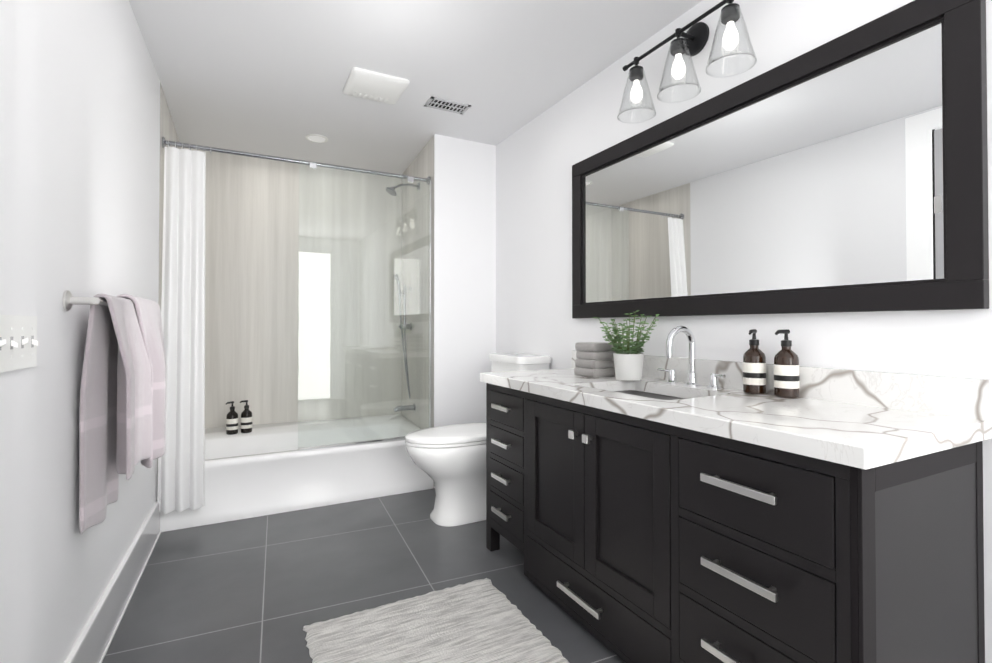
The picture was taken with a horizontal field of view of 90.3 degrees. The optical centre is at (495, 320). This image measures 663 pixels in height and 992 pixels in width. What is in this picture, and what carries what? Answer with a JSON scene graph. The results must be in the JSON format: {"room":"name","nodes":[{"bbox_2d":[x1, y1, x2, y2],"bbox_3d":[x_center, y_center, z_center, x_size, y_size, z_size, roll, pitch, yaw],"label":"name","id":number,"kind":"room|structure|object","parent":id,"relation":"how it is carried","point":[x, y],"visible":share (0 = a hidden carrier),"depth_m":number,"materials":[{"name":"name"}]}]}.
{"room":"bathroom","nodes":[
{"label":"bathroom","id":0,"kind":"room"},
{"bbox_2d":[0,0,159,662],"bbox_3d":[-0.852,-0.102,0.569,0.100,2.420,4.570,0,-1,-26],"label":"wall","id":1,"kind":"structure","parent":0,"point":[79,139],"depth_m":1.33,"materials":[{"name":"white paint"}]},
{"bbox_2d":[64,500,161,662],"bbox_3d":[-0.819,1.019,0.628,0.022,0.180,4.469,0,-1,-26],"label":"baseboard","id":2,"kind":"structure","parent":1,"relation":"attached to","point":[94,640],"depth_m":1.80,"materials":[{"name":"white"}]},
{"bbox_2d":[62,290,165,533],"bbox_3d":[-1.278,0.267,1.731,0.157,0.713,0.836,0,-1,-26],"label":"towel rail","id":3,"kind":"object","parent":1,"relation":"attached to","point":[122,419],"visible":1,"depth_m":1.53,"materials":[{"name":"white fabric"}]},
{"bbox_2d":[79,294,152,533],"bbox_3d":[-1.196,0.273,1.571,0.128,0.701,0.340,0,-1,-26],"label":"towel","id":4,"kind":"object","parent":3,"relation":"hanging from","point":[116,413],"depth_m":1.51,"materials":[{"name":"grey fabric"}]},
{"bbox_2d":[116,294,165,467],"bbox_3d":[-1.343,0.218,1.867,0.155,0.617,0.440,0,-1,-26],"label":"towel","id":5,"kind":"object","parent":3,"relation":"hanging from","point":[147,313],"depth_m":1.84,"materials":[{"name":"grey fabric"}]},
{"bbox_2d":[157,82,180,490],"bbox_3d":[-2.126,-0.073,3.144,0.100,2.420,1.180,0,-1,-28],"label":"wall tiles","id":6,"kind":"structure","parent":1,"relation":"attached to","point":[168,130],"depth_m":2.74,"materials":[{"name":"white paint"}]},
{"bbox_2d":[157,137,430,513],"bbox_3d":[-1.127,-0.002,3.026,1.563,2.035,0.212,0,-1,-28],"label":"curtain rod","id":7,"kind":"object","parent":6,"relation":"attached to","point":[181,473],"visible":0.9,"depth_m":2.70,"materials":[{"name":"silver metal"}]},
{"bbox_2d":[157,147,205,513],"bbox_3d":[-1.707,0.025,2.696,0.215,1.975,0.163,0,-1,-28],"label":"shower curtain","id":8,"kind":"object","parent":7,"relation":"hanging from","point":[181,470],"depth_m":2.69,"materials":[{"name":"white fabric"}]},
{"label":"wall","id":9,"kind":"structure","parent":1,"relation":"attached to","visible":0},
{"bbox_2d":[0,315,38,372],"bbox_3d":[-1.022,0.046,1.049,0.016,0.114,0.191,0,-1,-26],"label":"switch plate","id":10,"kind":"object","parent":9,"relation":"attached to","point":[19,343],"visible":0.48,"depth_m":1.04,"materials":[{"name":"white plastic"}]},
{"bbox_2d":[181,147,401,427],"bbox_3d":[-1.339,-0.061,4.175,2.440,2.420,0.250,0,-1,-24],"label":"wall tile","id":11,"kind":"structure","parent":0,"point":[254,286],"depth_m":3.91,"materials":[{"name":"beige tile"}]},
{"bbox_2d":[102,488,624,662],"bbox_3d":[-0.210,1.169,1.552,2.440,0.100,5.750,0,-1,-28],"label":"floor","id":12,"kind":"structure","parent":0,"point":[264,589],"depth_m":2.15,"materials":[{"name":"tile"}]},
{"bbox_2d":[160,414,433,531],"bbox_3d":[-1.334,0.969,3.487,1.629,0.345,1.078,0,-1,-28],"label":"bathtub","id":13,"kind":"object","parent":12,"relation":"on","point":[263,469],"visible":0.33,"depth_m":3.08,"materials":[{"name":"white ceramic"}]},
{"bbox_2d":[226,401,237,434],"bbox_3d":[-1.857,0.681,3.468,0.081,0.228,0.075,0,-1,-28],"label":"bottle","id":14,"kind":"object","parent":13,"relation":"on","point":[232,422],"visible":1,"depth_m":3.44,"materials":[{"name":"black glass"}]},
{"bbox_2d":[240,400,251,432],"bbox_3d":[-1.783,0.681,3.518,0.084,0.228,0.075,0,-1,-28],"label":"bottle","id":15,"kind":"object","parent":13,"relation":"on","point":[246,420],"visible":1,"depth_m":3.49,"materials":[{"name":"black glass"}]},
{"bbox_2d":[297,162,431,450],"bbox_3d":[-0.826,-0.093,3.207,0.858,1.767,0.018,0,-1,-28],"label":"glass panel","id":16,"kind":"object","parent":13,"relation":"on","point":[312,165],"visible":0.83,"depth_m":3.21,"materials":[{"name":"clear glass"}]},
{"bbox_2d":[303,578,568,662],"bbox_3d":[-0.069,1.111,1.401,0.763,0.013,1.321,0,-1,-28],"label":"rug","id":17,"kind":"object","parent":12,"relation":"on","point":[485,620],"visible":1,"depth_m":1.75,"materials":[{"name":"grey fabric"}]},
{"bbox_2d":[405,353,550,526],"bbox_3d":[-0.127,0.668,2.915,0.836,0.934,0.430,0,-1,-28],"label":"toilet","id":18,"kind":"object","parent":12,"relation":"on","point":[450,460],"visible":0.5,"depth_m":2.74,"materials":[{"name":"white ceramic"}]},
{"bbox_2d":[480,378,984,662],"bbox_3d":[0.568,0.710,1.836,0.596,0.825,1.676,0,-1,-28],"label":"bathroom vanity","id":19,"kind":"object","parent":12,"relation":"on","point":[669,508],"depth_m":1.23,"materials":[{"name":"black wood"}]},
{"bbox_2d":[480,368,991,469],"bbox_3d":[0.573,0.275,1.844,0.584,0.043,1.716,0,-1,-28],"label":"countertop","id":20,"kind":"structure","parent":19,"relation":"on","point":[878,437],"depth_m":1.27,"materials":[{"name":"white stone"}]},
{"bbox_2d":[574,342,614,377],"bbox_3d":[0.480,0.181,2.323,0.174,0.154,0.155,0,-1,-28],"label":"folded towels","id":21,"kind":"object","parent":20,"relation":"on","point":[595,359],"visible":0.75,"depth_m":2.26,"materials":[{"name":"grey fabric"}]},
{"bbox_2d":[593,310,658,380],"bbox_3d":[0.559,0.104,2.131,0.239,0.303,0.238,0,-1,-28],"label":"potted plant","id":22,"kind":"object","parent":20,"relation":"on","point":[628,362],"visible":1,"depth_m":2.09,"materials":[{"name":"green plant"}]},
{"bbox_2d":[604,386,695,397],"bbox_3d":[0.561,0.367,1.845,0.370,0.164,0.539,0,-1,-28],"label":"sink","id":23,"kind":"object","parent":20,"relation":"in","point":[627,389],"depth_m":2.03,"materials":[{"name":"white ceramic"}]},
{"bbox_2d":[656,326,731,389],"bbox_3d":[0.723,0.137,1.915,0.163,0.235,0.323,0,-1,-28],"label":"faucet","id":24,"kind":"object","parent":20,"relation":"on","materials":[{"name":"silver metal"}]},
{"bbox_2d":[743,329,765,393],"bbox_3d":[0.894,0.140,1.711,0.080,0.222,0.073,0,-1,-28],"label":"soap bottle","id":25,"kind":"object","parent":20,"relation":"on","point":[754,369],"visible":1,"depth_m":1.69,"materials":[{"name":"brown glass"}]},
{"bbox_2d":[774,329,799,397],"bbox_3d":[0.949,0.139,1.615,0.081,0.222,0.073,0,-1,-28],"label":"soap bottle","id":26,"kind":"object","parent":20,"relation":"on","point":[786,374],"visible":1,"depth_m":1.59,"materials":[{"name":"brown glass"}]},
{"bbox_2d":[129,0,702,173],"bbox_3d":[-0.210,-1.351,1.581,2.440,0.100,5.750,0,-1,-28],"label":"ceiling","id":27,"kind":"structure","parent":0,"point":[267,77],"depth_m":2.47,"materials":[{"name":"white paint"}]},
{"bbox_2d":[305,134,327,142],"bbox_3d":[-1.255,-1.274,3.454,0.150,0.010,0.150,0,-1,-28],"label":"recessed light","id":28,"kind":"object","parent":27,"relation":"in","point":[317,138],"visible":1,"depth_m":3.45,"materials":[{"name":"white plastic"}]},
{"bbox_2d":[343,67,408,103],"bbox_3d":[-0.661,-1.276,2.704,0.300,0.023,0.300,0,-1,-28],"label":"ceiling vent","id":29,"kind":"object","parent":27,"relation":"in","point":[373,85],"visible":1,"depth_m":2.67,"materials":[{"name":"white plastic"}]},
{"bbox_2d":[424,96,470,114],"bbox_3d":[-0.289,-1.282,2.943,0.250,0.006,0.130,0,-1,-28],"label":"ceiling vent","id":30,"kind":"object","parent":27,"relation":"in","point":[446,105],"visible":1,"depth_m":2.94,"materials":[{"name":"grey metal"}]},
{"bbox_2d":[402,134,495,487],"bbox_3d":[-0.428,-0.063,4.001,0.575,2.420,1.130,0,-1,-28],"label":"wall column","id":31,"kind":"structure","parent":0,"point":[461,173],"depth_m":3.50,"materials":[{"name":"white paint"}]},
{"bbox_2d":[386,182,419,412],"bbox_3d":[-0.762,-0.172,3.825,0.272,1.755,0.395,0,-1,-28],"label":"shower head","id":32,"kind":"object","parent":31,"relation":"attached to","point":[393,193],"depth_m":3.87},
{"bbox_2d":[496,0,991,662],"bbox_3d":[1.100,-0.090,1.584,0.100,2.420,4.570,0,-1,-28],"label":"wall","id":33,"kind":"structure","parent":0,"point":[540,156],"depth_m":2.03,"materials":[{"name":"white paint"}]},
{"bbox_2d":[617,0,756,123],"bbox_3d":[0.739,-1.059,1.976,0.187,0.308,0.636,0,-1,-28],"label":"sconce","id":34,"kind":"object","parent":33,"relation":"attached to","point":[692,41],"visible":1,"depth_m":1.96,"materials":[{"name":"clear glass"}]},
{"bbox_2d":[572,0,988,317],"bbox_3d":[0.823,-0.443,1.973,0.033,0.843,1.690,0,-1,-28],"label":"mirror","id":35,"kind":"object","parent":33,"relation":"attached to","point":[847,172],"visible":1,"depth_m":1.58,"materials":[{"name":"black wood"}]},
{"bbox_2d":[572,350,991,421],"bbox_3d":[0.823,0.205,1.975,0.020,0.100,1.716,0,-1,-28],"label":"backsplash","id":36,"kind":"structure","parent":33,"relation":"attached to","point":[962,397],"depth_m":1.42,"materials":[{"name":"white stone"}]}
]}

